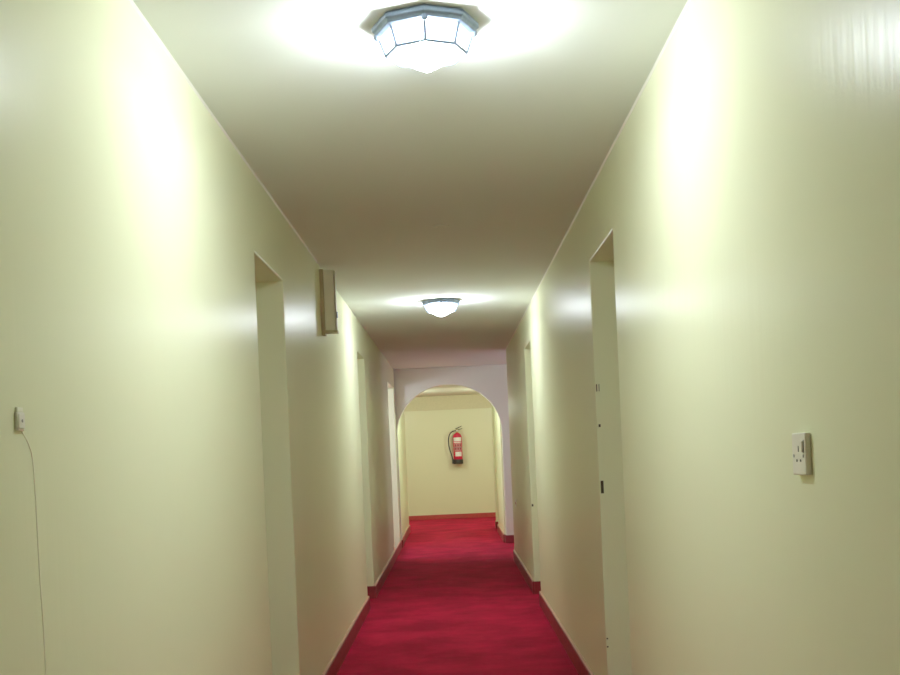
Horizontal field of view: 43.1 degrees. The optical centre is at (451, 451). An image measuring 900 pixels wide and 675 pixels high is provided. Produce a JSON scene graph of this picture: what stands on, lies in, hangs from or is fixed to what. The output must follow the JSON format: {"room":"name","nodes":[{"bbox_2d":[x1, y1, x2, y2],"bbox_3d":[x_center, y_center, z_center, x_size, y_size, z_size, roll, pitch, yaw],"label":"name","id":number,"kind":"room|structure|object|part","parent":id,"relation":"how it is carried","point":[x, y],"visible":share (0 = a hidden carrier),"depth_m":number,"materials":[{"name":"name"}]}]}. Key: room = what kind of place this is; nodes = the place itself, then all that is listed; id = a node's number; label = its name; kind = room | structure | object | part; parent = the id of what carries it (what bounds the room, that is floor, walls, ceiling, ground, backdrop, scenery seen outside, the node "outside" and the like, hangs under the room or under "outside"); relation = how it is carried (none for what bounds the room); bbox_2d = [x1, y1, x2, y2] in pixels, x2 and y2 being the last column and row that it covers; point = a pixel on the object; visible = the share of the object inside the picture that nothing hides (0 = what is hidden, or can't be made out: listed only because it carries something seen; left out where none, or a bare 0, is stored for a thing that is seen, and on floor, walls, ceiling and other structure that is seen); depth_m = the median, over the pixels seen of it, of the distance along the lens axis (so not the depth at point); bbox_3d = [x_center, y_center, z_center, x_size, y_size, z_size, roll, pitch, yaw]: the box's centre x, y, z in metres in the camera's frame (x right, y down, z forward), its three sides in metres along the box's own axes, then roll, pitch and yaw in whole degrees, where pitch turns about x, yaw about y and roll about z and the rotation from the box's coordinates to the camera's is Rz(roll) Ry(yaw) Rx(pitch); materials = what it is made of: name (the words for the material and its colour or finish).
{"room":"hotel corridor","nodes":[
{"label":"hotel corridor","id":0,"kind":"room"},
{"bbox_2d":[0,0,400,674],"bbox_3d":[-0.906,0.106,7.090,0.240,2.566,18.580,-2,0,0],"label":"wall","id":1,"kind":"structure","parent":0,"point":[216,472],"depth_m":3.09,"materials":[{"name":"beige paint"}]},
{"bbox_2d":[14,407,24,430],"bbox_3d":[-0.789,-0.059,2.084,0.009,0.043,0.036,-2,0,0],"label":"cable box","id":2,"kind":"object","parent":1,"relation":"attached to","point":[19,415],"visible":1,"depth_m":2.08,"materials":[{"name":"beige plastic"}]},
{"bbox_3d":[-0.786,-0.055,2.084,0.002,0.026,0.028,-2,0,0],"label":"lid","id":3,"kind":"part","parent":2,"relation":"part of","materials":[{"name":"beige plastic"}]},
{"bbox_2d":[21,431,45,674],"bbox_3d":[-0.764,0.669,2.133,0.007,1.421,0.075,-2,0,0],"label":"cable","id":4,"kind":"object","parent":1,"relation":"attached to","point":[21,431],"visible":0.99,"depth_m":2.15,"materials":[{"name":"plastic"}]},
{"bbox_2d":[129,0,316,261],"bbox_3d":[-0.839,-1.178,2.440,0.006,0.006,9.280,-2,0,0],"label":"trim","id":5,"kind":"structure","parent":1,"relation":"attached to","point":[131,1],"depth_m":3.87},
{"bbox_2d":[319,269,338,335],"bbox_3d":[-0.780,-0.946,7.240,0.104,0.417,0.080,-2,0,0],"label":"wall box","id":6,"kind":"object","parent":1,"relation":"attached to","point":[327,278],"visible":1,"depth_m":7.21,"materials":[{"name":"beige plastic"}]},
{"bbox_3d":[-0.820,-0.944,7.240,0.024,0.417,0.080,-2,0,0],"label":"plate","id":7,"kind":"part","parent":6,"relation":"part of","materials":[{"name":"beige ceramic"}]},
{"bbox_2d":[322,539,401,674],"bbox_3d":[-0.784,1.324,7.090,0.138,0.122,18.580,-2,0,0],"label":"baseboard","id":8,"kind":"structure","parent":1,"relation":"attached to","point":[340,654],"depth_m":8.73,"materials":[{"name":"red carpet"}]},
{"bbox_2d":[398,411,408,535],"bbox_3d":[-2.088,0.203,18.060,2.610,2.475,3.080,-2,0,0],"label":"wall","id":9,"kind":"structure","parent":0,"point":[401,427],"depth_m":18.15,"materials":[{"name":"beige paint"}]},
{"bbox_2d":[402,525,410,542],"bbox_3d":[-0.725,1.322,18.060,0.018,0.122,3.080,-2,0,0],"label":"baseboard","id":10,"kind":"structure","parent":9,"relation":"attached to","point":[407,532],"depth_m":17.97,"materials":[{"name":"red carpet"}]},
{"bbox_2d":[133,0,687,368],"bbox_3d":[-0.056,-1.285,6.990,5.200,0.140,18.780,-2,0,0],"label":"ceiling","id":11,"kind":"structure","parent":0,"point":[502,146],"depth_m":4.31,"materials":[{"name":"beige paint"}]},
{"bbox_2d":[371,4,478,71],"bbox_3d":[-0.074,-1.147,3.232,0.282,0.134,0.282,-2,0,23],"label":"ceiling light","id":12,"kind":"object","parent":11,"relation":"attached to","point":[425,29],"visible":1,"depth_m":3.18,"materials":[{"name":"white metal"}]},
{"bbox_3d":[-0.073,-1.121,3.232,0.042,0.042,0.170,-2,0,0],"label":"bulb","id":13,"kind":"part","parent":12,"relation":"part of","materials":[{"name":"white glass"}]},
{"bbox_2d":[422,298,459,315],"bbox_3d":[-0.087,-1.146,9.150,0.282,0.134,0.282,-2,0,23],"label":"ceiling light","id":14,"kind":"object","parent":11,"relation":"attached to","point":[439,302],"visible":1,"depth_m":9.07,"materials":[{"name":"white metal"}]},
{"bbox_2d":[404,408,495,515],"bbox_3d":[0.005,0.112,23.050,6.800,2.475,0.200,-2,0,0],"label":"wall","id":15,"kind":"structure","parent":0,"point":[436,486],"depth_m":22.95,"materials":[{"name":"beige paint"}]},
{"bbox_2d":[404,394,490,411],"bbox_3d":[-0.043,-0.984,22.946,6.400,0.280,0.008,-2,0,0],"label":"ceiling","id":16,"kind":"structure","parent":15,"relation":"attached to","point":[455,401],"depth_m":22.94,"materials":[{"name":"beige paint"}]},
{"bbox_2d":[409,512,495,520],"bbox_3d":[0.057,1.304,22.941,6.400,0.090,0.018,-2,0,0],"label":"baseboard","id":17,"kind":"structure","parent":15,"relation":"attached to","point":[491,514],"depth_m":22.93,"materials":[{"name":"red wood"}]},
{"bbox_2d":[448,426,462,463],"bbox_3d":[0.084,-0.129,22.813,0.260,0.761,0.206,-2,0,-38],"label":"fire extinguisher","id":18,"kind":"object","parent":15,"relation":"attached to","point":[457,438],"visible":1,"depth_m":22.75,"materials":[{"name":"red metal"}]},
{"bbox_3d":[0.120,-0.090,22.752,0.143,0.150,0.033,-2,0,-4],"label":"instruction panel","id":19,"kind":"part","parent":18,"relation":"part of","materials":[{"name":"paper"}]},
{"bbox_2d":[393,364,513,538],"bbox_3d":[0.003,0.067,16.450,5.200,2.566,0.140,-2,0,0],"label":"wall","id":20,"kind":"structure","parent":0,"point":[490,381],"depth_m":16.38,"materials":[{"name":"beige paint"}]},
{"bbox_2d":[402,535,513,547],"bbox_3d":[0.868,1.256,16.441,3.174,0.115,0.158,-2,0,0],"label":"baseboard","id":21,"kind":"structure","parent":20,"relation":"attached to","point":[508,538],"depth_m":16.36,"materials":[{"name":"red carpet"}]},
{"bbox_2d":[337,517,578,674],"bbox_3d":[0.061,1.409,10.375,6.800,0.120,25.550,-2,0,0],"label":"floor","id":22,"kind":"structure","parent":0,"point":[455,599],"depth_m":9.36,"materials":[{"name":"red carpet"}]},
{"bbox_2d":[416,364,505,396],"bbox_3d":[-0.052,-1.194,19.835,6.800,0.140,6.630,-2,0,0],"label":"ceiling","id":23,"kind":"structure","parent":0,"point":[444,390],"depth_m":21.39,"materials":[{"name":"beige paint"}]},
{"bbox_2d":[491,404,505,534],"bbox_3d":[0.814,0.077,18.130,0.200,2.475,3.220,-2,0,0],"label":"wall","id":24,"kind":"structure","parent":0,"point":[496,425],"depth_m":17.73,"materials":[{"name":"beige paint"}]},
{"bbox_2d":[495,521,504,541],"bbox_3d":[0.816,1.255,18.130,0.138,0.122,3.220,-2,0,0],"label":"baseboard","id":25,"kind":"structure","parent":24,"relation":"attached to","point":[501,533],"depth_m":17.59,"materials":[{"name":"red wood"}]},
{"bbox_2d":[506,0,899,674],"bbox_3d":[0.832,0.031,5.850,0.240,2.566,16.100,-2,0,0],"label":"wall","id":26,"kind":"structure","parent":0,"point":[726,282],"depth_m":2.83,"materials":[{"name":"beige paint"}]},
{"bbox_2d":[513,550,593,674],"bbox_3d":[0.816,1.255,5.850,0.138,0.122,16.100,-2,0,0],"label":"baseboard","id":27,"kind":"structure","parent":26,"relation":"attached to","point":[575,656],"depth_m":8.16,"materials":[{"name":"red carpet"}]},
{"bbox_2d":[506,0,690,348],"bbox_3d":[0.654,-1.242,5.850,0.006,0.006,16.100,-2,0,0],"label":"trim","id":28,"kind":"structure","parent":26,"relation":"attached to","point":[688,1],"depth_m":4.33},
{"bbox_2d":[596,384,608,647],"bbox_3d":[0.831,0.192,5.167,0.216,2.245,0.799,-2,0,0],"label":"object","id":29,"kind":"structure","parent":26,"relation":"in","point":[602,482],"depth_m":5.56,"materials":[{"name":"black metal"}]},
{"bbox_3d":[0.733,0.173,5.564,0.014,0.062,0.005,-2,0,0],"label":"latch plate","id":30,"kind":"part","parent":29,"relation":"part of","materials":[{"name":"brown metal"}]},
{"bbox_2d":[792,432,811,474],"bbox_3d":[0.703,0.005,2.297,0.016,0.085,0.088,-2,0,0],"label":"wall socket","id":31,"kind":"object","parent":26,"relation":"attached to","point":[801,442],"visible":1,"depth_m":2.27,"materials":[{"name":"beige plastic"}]},
{"bbox_2d":[800,440,803,452],"bbox_3d":[0.696,-0.010,2.268,0.005,0.026,0.014,-2,0,0],"label":"rocker switch","id":32,"kind":"object","parent":31,"relation":"attached to","point":[801,441],"depth_m":2.26,"materials":[{"name":"white plastic"}]}
]}

